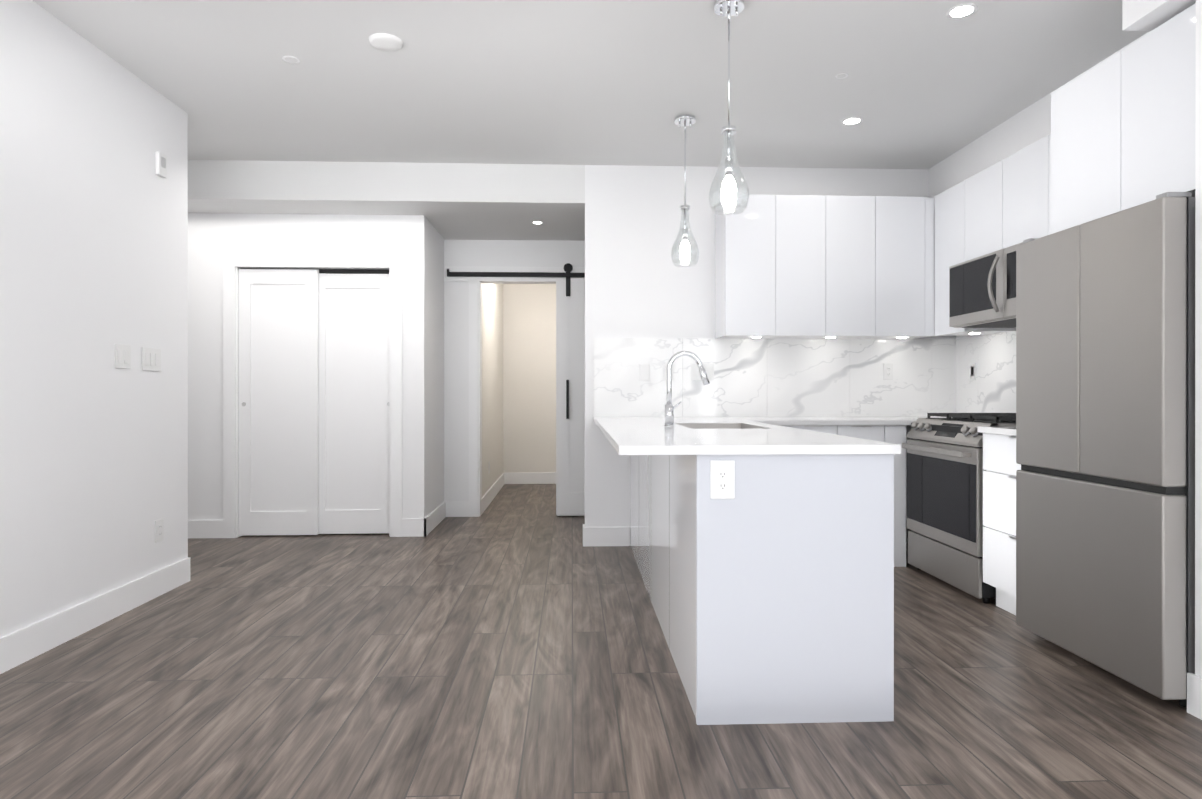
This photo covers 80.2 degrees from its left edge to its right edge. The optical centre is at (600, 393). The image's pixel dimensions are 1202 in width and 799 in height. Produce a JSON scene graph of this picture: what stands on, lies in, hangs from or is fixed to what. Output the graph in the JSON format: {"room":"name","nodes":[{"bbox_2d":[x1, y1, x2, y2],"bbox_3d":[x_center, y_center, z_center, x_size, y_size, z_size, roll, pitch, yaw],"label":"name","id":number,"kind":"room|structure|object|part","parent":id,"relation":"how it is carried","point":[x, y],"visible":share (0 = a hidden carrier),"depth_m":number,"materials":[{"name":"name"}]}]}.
{"room":"kitchen","nodes":[
{"label":"kitchen","id":0,"kind":"room"},
{"bbox_2d":[33,0,1147,240],"bbox_3d":[-0.601,-1.534,3.380,6.730,0.370,10.540,0,0,-2],"label":"ceiling","id":1,"kind":"structure","parent":0,"point":[479,118],"depth_m":3.76,"materials":[{"name":"white paint"}]},
{"bbox_2d":[282,56,299,63],"bbox_3d":[-1.500,-1.617,3.453,0.082,0.004,0.082,0,0,-2],"label":"recessed light","id":2,"kind":"object","parent":1,"relation":"in","point":[291,59],"visible":1,"depth_m":3.45,"materials":[{"name":"white paint"}]},
{"bbox_2d":[369,33,402,50],"bbox_3d":[-0.987,-1.610,3.274,0.150,0.018,0.150,0,0,-2],"label":"smoke detector","id":3,"kind":"object","parent":1,"relation":"attached to","point":[385,42],"visible":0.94,"depth_m":3.25,"materials":[{"name":"white plastic"}]},
{"bbox_2d":[531,221,542,223],"bbox_3d":[-0.502,-1.350,5.626,0.092,0.004,0.092,0,0,-2],"label":"recessed light","id":4,"kind":"object","parent":1,"relation":"in","point":[536,222],"visible":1,"depth_m":5.62,"materials":[{"name":"white paint"}]},
{"bbox_2d":[671,114,699,266],"bbox_3d":[0.495,-1.189,4.196,0.168,0.862,0.168,0,0,-2],"label":"pendant light","id":5,"kind":"object","parent":1,"relation":"hanging from","point":[684,120],"visible":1,"depth_m":4.18,"materials":[{"name":"clear glass"}]},
{"bbox_3d":[0.495,-0.921,4.196,0.168,0.327,0.168,0,0,-2],"label":"lamp shade","id":6,"kind":"part","parent":5,"relation":"part of","materials":[{"name":"clear glass"}]},
{"bbox_2d":[708,0,749,214],"bbox_3d":[0.530,-1.187,2.956,0.168,0.862,0.168,0,0,-2],"label":"pendant light","id":7,"kind":"object","parent":1,"relation":"hanging from","point":[728,9],"visible":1,"depth_m":2.94,"materials":[{"name":"clear glass"}]},
{"bbox_3d":[0.530,-0.920,2.957,0.168,0.327,0.168,0,0,-2],"label":"lamp shade","id":8,"kind":"part","parent":7,"relation":"part of","materials":[{"name":"clear glass"}]},
{"bbox_2d":[835,73,847,78],"bbox_3d":[1.225,-1.617,3.630,0.061,0.004,0.061,0,0,-2],"label":"recessed light","id":9,"kind":"object","parent":1,"relation":"in","point":[841,76],"visible":1,"depth_m":3.63,"materials":[{"name":"white paint"}]},
{"bbox_2d":[841,117,862,125],"bbox_3d":[1.491,-1.618,4.236,0.122,0.004,0.122,0,0,-2],"label":"recessed light","id":10,"kind":"object","parent":1,"relation":"in","point":[852,121],"visible":1,"depth_m":4.24,"materials":[{"name":"white paint"}]},
{"bbox_2d":[946,3,977,18],"bbox_3d":[1.526,-1.617,3.017,0.122,0.004,0.122,0,0,-2],"label":"recessed light","id":11,"kind":"object","parent":1,"relation":"in","point":[961,11],"visible":1,"depth_m":3.02,"materials":[{"name":"white paint"}]},
{"bbox_2d":[0,484,1201,798],"bbox_3d":[-0.601,1.131,3.383,6.730,0.100,10.540,0,0,-2],"label":"floor","id":12,"kind":"structure","parent":0,"point":[510,642],"depth_m":2.52,"materials":[{"name":"brown wood"}]},
{"bbox_2d":[630,455,900,724],"bbox_3d":[0.585,0.638,3.709,0.654,0.885,2.737,0,0,-2],"label":"kitchen island","id":13,"kind":"object","parent":12,"relation":"on","point":[771,589],"depth_m":2.35,"materials":[{"name":"white wood"}]},
{"bbox_2d":[710,460,734,498],"bbox_3d":[0.397,0.280,2.328,0.080,0.125,0.008,0,0,-2],"label":"outlet","id":14,"kind":"object","parent":13,"relation":"attached to","point":[722,479],"visible":1,"depth_m":2.33,"materials":[{"name":"white plastic"}]},
{"bbox_2d":[597,419,900,454],"bbox_3d":[0.478,0.181,3.346,0.925,0.030,2.060,0,0,-2],"label":"countertop","id":15,"kind":"structure","parent":13,"relation":"on","point":[627,436],"depth_m":2.55,"materials":[{"name":"white stone"}]},
{"bbox_2d":[665,351,712,426],"bbox_3d":[0.449,-0.030,3.725,0.243,0.391,0.058,0,0,-2],"label":"faucet","id":16,"kind":"object","parent":15,"relation":"on","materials":[{"name":"silver metal"}]},
{"bbox_2d":[681,423,756,426],"bbox_3d":[0.616,0.287,3.727,0.415,0.237,0.675,0,0,-2],"label":"sink","id":17,"kind":"object","parent":15,"relation":"in","point":[682,424],"depth_m":4.05,"materials":[{"name":"silver metal"}]},
{"bbox_2d":[805,427,840,434],"bbox_3d":[1.307,0.636,4.770,0.300,0.885,0.677,0,0,-2],"label":"base cabinet","id":18,"kind":"object","parent":12,"relation":"on","point":[836,430],"depth_m":4.43,"materials":[{"name":"white"}]},
{"bbox_2d":[841,427,888,442],"bbox_3d":[1.606,0.636,4.782,0.300,0.885,0.677,0,0,-2],"label":"base cabinet","id":19,"kind":"object","parent":12,"relation":"on","point":[882,433],"depth_m":4.45,"materials":[{"name":"white wood"}]},
{"bbox_2d":[593,415,1015,426],"bbox_3d":[1.266,0.179,4.752,2.614,0.030,0.685,0,0,-2],"label":"countertop","id":20,"kind":"structure","parent":19,"relation":"on","point":[785,420],"depth_m":4.75,"materials":[{"name":"white stone"}]},
{"bbox_2d":[889,427,905,566],"bbox_3d":[1.825,0.636,4.791,0.138,0.885,0.677,0,0,-2],"label":"base cabinet","id":21,"kind":"object","parent":12,"relation":"on","point":[896,434],"depth_m":4.46,"materials":[{"name":"white wood"}]},
{"bbox_2d":[902,413,1015,603],"bbox_3d":[2.227,0.599,4.050,0.745,0.962,0.772,0,0,-2],"label":"range","id":22,"kind":"object","parent":12,"relation":"on","point":[945,495],"visible":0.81,"depth_m":3.94,"materials":[{"name":"silver metal"}]},
{"bbox_2d":[978,431,1020,614],"bbox_3d":[2.297,0.638,3.458,0.688,0.885,0.385,0,0,-2],"label":"base cabinet","id":23,"kind":"object","parent":12,"relation":"on","point":[1000,466],"depth_m":3.49,"materials":[{"name":"white wood"}]},
{"bbox_2d":[978,427,1015,434],"bbox_3d":[2.278,0.181,3.458,0.698,0.030,0.387,0,0,-2],"label":"countertop","id":24,"kind":"structure","parent":23,"relation":"on","point":[985,430],"depth_m":3.49,"materials":[{"name":"white stone"}]},
{"bbox_2d":[1016,192,1194,707],"bbox_3d":[2.264,0.195,2.836,0.750,1.772,0.805,0,0,-2],"label":"refrigerator","id":25,"kind":"object","parent":12,"relation":"on","point":[1105,441],"visible":1,"depth_m":2.64,"materials":[{"name":"silver metal"}]},
{"bbox_2d":[0,0,1201,676],"bbox_3d":[-0.601,-0.269,3.382,6.730,2.700,10.540,0,0,-2],"label":"wall","id":26,"kind":"structure","parent":0,"point":[108,242],"depth_m":3.91,"materials":[{"name":"white paint"}]},
{"bbox_2d":[0,557,189,673],"bbox_3d":[-2.258,1.016,1.144,0.015,0.135,5.960,0,0,-2],"label":"baseboard","id":27,"kind":"structure","parent":26,"relation":"attached to","point":[38,638],"depth_m":3.23,"materials":[{"name":"white paint"}]},
{"bbox_2d":[115,344,130,368],"bbox_3d":[-2.358,-0.184,3.520,0.009,0.118,0.118,0,0,-2],"label":"light switch","id":28,"kind":"object","parent":26,"relation":"attached to","point":[122,356],"visible":1,"depth_m":3.52,"materials":[{"name":"white plastic"}]},
{"bbox_2d":[142,347,160,370],"bbox_3d":[-2.368,-0.182,3.760,0.009,0.118,0.164,0,0,-2],"label":"light switch","id":29,"kind":"object","parent":26,"relation":"attached to","point":[151,359],"visible":1,"depth_m":3.75,"materials":[{"name":"white plastic"}]},
{"bbox_2d":[155,519,163,542],"bbox_3d":[-2.371,0.734,3.831,0.009,0.118,0.072,0,0,-2],"label":"electrical outlet","id":30,"kind":"object","parent":26,"relation":"attached to","point":[159,530],"visible":1,"depth_m":3.82,"materials":[{"name":"white plastic"}]},
{"bbox_2d":[155,152,166,177],"bbox_3d":[-2.365,-1.231,3.836,0.022,0.122,0.075,0,0,-2],"label":"door chime","id":31,"kind":"object","parent":26,"relation":"attached to","point":[160,164],"visible":0.96,"depth_m":3.82,"materials":[{"name":"white plastic"}]},
{"bbox_2d":[188,520,222,537],"bbox_3d":[-3.375,1.011,5.314,1.105,0.135,0.015,0,0,-2],"label":"baseboard","id":32,"kind":"structure","parent":26,"relation":"attached to","point":[196,528],"depth_m":5.32,"materials":[{"name":"white paint"}]},
{"bbox_2d":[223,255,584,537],"bbox_3d":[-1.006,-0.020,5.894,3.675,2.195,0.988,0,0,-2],"label":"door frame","id":33,"kind":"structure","parent":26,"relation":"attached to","point":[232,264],"depth_m":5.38,"materials":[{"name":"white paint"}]},
{"bbox_2d":[239,269,388,535],"bbox_3d":[-2.165,0.058,5.430,1.123,2.016,0.080,0,0,-2],"label":"closet doors","id":34,"kind":"structure","parent":33,"relation":"attached to","point":[313,402],"depth_m":5.40,"materials":[{"name":"white paint"}]},
{"bbox_2d":[420,501,447,536],"bbox_3d":[-1.348,1.010,5.822,0.015,0.135,0.865,0,0,-2],"label":"baseboard","id":35,"kind":"structure","parent":26,"relation":"attached to","point":[427,524],"depth_m":5.69,"materials":[{"name":"white paint"}]},
{"bbox_2d":[482,473,507,513],"bbox_3d":[-1.114,1.008,7.451,0.015,0.135,2.130,0,0,-2],"label":"baseboard","id":36,"kind":"structure","parent":26,"relation":"attached to","point":[495,488],"depth_m":7.31,"materials":[{"name":"white paint"}]},
{"bbox_2d":[447,263,584,514],"bbox_3d":[-0.452,-0.041,6.232,1.780,2.206,0.080,0,0,-2],"label":"barn door","id":37,"kind":"structure","parent":26,"relation":"in","point":[570,396],"depth_m":6.24,"materials":[{"name":"white paint"}]},
{"bbox_3d":[-0.453,-1.055,6.255,1.780,0.065,0.032,0,0,-2],"label":"barn door rail","id":38,"kind":"part","parent":37,"relation":"part of","materials":[{"name":"black metal"}]},
{"bbox_2d":[508,472,555,483],"bbox_3d":[-0.621,1.007,8.530,1.050,0.135,0.015,0,0,-2],"label":"baseboard","id":39,"kind":"structure","parent":26,"relation":"attached to","point":[520,477],"depth_m":8.51,"materials":[{"name":"white paint"}]},
{"bbox_2d":[583,524,629,546],"bbox_3d":[0.037,1.011,5.053,0.331,0.135,0.015,0,0,-2],"label":"baseboard","id":40,"kind":"structure","parent":26,"relation":"attached to","point":[592,536],"depth_m":5.05,"materials":[{"name":"white paint"}]},
{"bbox_2d":[713,194,776,338],"bbox_3d":[0.990,-0.862,4.926,0.341,0.935,0.336,0,0,-2],"label":"upper cabinet","id":41,"kind":"object","parent":26,"relation":"attached to","point":[745,242],"depth_m":4.76,"materials":[{"name":"white wood"}]},
{"bbox_2d":[765,195,828,342],"bbox_3d":[1.330,-0.862,4.940,0.339,0.935,0.336,0,0,-2],"label":"upper cabinet","id":42,"kind":"object","parent":26,"relation":"attached to","point":[802,220],"depth_m":4.77,"materials":[{"name":"white wood"}]},
{"bbox_2d":[594,331,1015,416],"bbox_3d":[1.297,-0.107,4.167,2.626,0.573,1.881,0,0,-2],"label":"backsplash","id":43,"kind":"structure","parent":26,"relation":"attached to","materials":[{"name":"stone"}]},
{"bbox_2d":[663,364,672,380],"bbox_3d":[0.476,-0.151,5.058,0.072,0.118,0.008,0,0,-2],"label":"outlet","id":44,"kind":"object","parent":43,"relation":"attached to","point":[664,372],"visible":0.48,"depth_m":5.06,"materials":[{"name":"white plastic"}]},
{"bbox_2d":[691,364,713,379],"bbox_3d":[0.721,-0.157,5.069,0.164,0.118,0.008,0,0,-2],"label":"light switch","id":45,"kind":"object","parent":43,"relation":"attached to","point":[709,370],"visible":0.67,"depth_m":5.07,"materials":[{"name":"white plastic"}]},
{"bbox_2d":[883,363,892,379],"bbox_3d":[2.065,-0.162,5.123,0.072,0.118,0.008,0,0,-2],"label":"outlet","id":46,"kind":"object","parent":43,"relation":"attached to","point":[887,371],"visible":1,"depth_m":5.12,"materials":[{"name":"white plastic"}]},
{"bbox_2d":[970,362,975,379],"bbox_3d":[2.565,-0.156,4.922,0.009,0.118,0.072,0,0,-2],"label":"outlet","id":47,"kind":"object","parent":43,"relation":"attached to","point":[972,371],"visible":1,"depth_m":4.91,"materials":[{"name":"white plastic"}]},
{"bbox_2d":[813,196,876,342],"bbox_3d":[1.669,-0.862,4.953,0.339,0.935,0.336,0,0,-2],"label":"upper cabinet","id":48,"kind":"object","parent":26,"relation":"attached to","point":[852,219],"depth_m":4.79,"materials":[{"name":"white wood"}]},
{"bbox_2d":[857,196,932,342],"bbox_3d":[2.040,-0.862,4.969,0.404,0.935,0.336,0,0,-2],"label":"upper cabinet","id":49,"kind":"object","parent":26,"relation":"attached to","point":[904,223],"depth_m":4.80,"materials":[{"name":"white wood"}]},
{"bbox_2d":[933,183,960,278],"bbox_3d":[2.425,-1.062,4.631,0.337,0.533,0.370,0,0,-2],"label":"upper cabinet","id":50,"kind":"object","parent":26,"relation":"attached to","point":[948,203],"depth_m":4.64,"materials":[{"name":"white wood"}]},
{"bbox_2d":[933,275,1015,338],"bbox_3d":[2.425,-0.595,4.633,0.337,0.402,0.367,0,0,-2],"label":"upper cabinet","id":51,"kind":"object","parent":26,"relation":"attached to","point":[942,327],"depth_m":4.69,"materials":[{"name":"white wood"}]},
{"bbox_2d":[961,163,996,262],"bbox_3d":[2.440,-1.062,4.251,0.337,0.533,0.390,0,0,-2],"label":"upper cabinet","id":52,"kind":"object","parent":26,"relation":"attached to","point":[979,191],"depth_m":4.28,"materials":[{"name":"white wood"}]},
{"bbox_2d":[997,137,1044,250],"bbox_3d":[2.456,-1.061,3.862,0.337,0.533,0.389,0,0,-2],"label":"upper cabinet","id":53,"kind":"object","parent":26,"relation":"attached to","point":[1021,175],"depth_m":3.88,"materials":[{"name":"white wood"}]},
{"bbox_2d":[949,242,1022,327],"bbox_3d":[2.364,-0.600,4.054,0.504,0.384,0.774,0,0,-2],"label":"microwave","id":54,"kind":"object","parent":53,"relation":"attached to","point":[982,291],"visible":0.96,"depth_m":4.07,"materials":[{"name":"silver metal"}]},
{"bbox_2d":[1045,55,1112,235],"bbox_3d":[2.358,-1.044,3.056,0.598,0.650,0.413,0,0,-2],"label":"upper cabinet","id":55,"kind":"object","parent":26,"relation":"attached to","point":[1079,145],"depth_m":3.06,"materials":[{"name":"white"}]},
{"bbox_2d":[1113,3,1195,212],"bbox_3d":[2.375,-1.043,2.643,0.598,0.650,0.414,0,0,-2],"label":"upper cabinet","id":56,"kind":"object","parent":26,"relation":"attached to","point":[1154,76],"depth_m":2.67,"materials":[{"name":"white"}]},
{"bbox_2d":[1187,673,1201,719],"bbox_3d":[2.082,1.017,0.382,0.015,0.135,4.085,0,0,-2],"label":"baseboard","id":57,"kind":"structure","parent":26,"relation":"attached to","point":[1194,682],"depth_m":2.39,"materials":[{"name":"white paint"}]}
]}

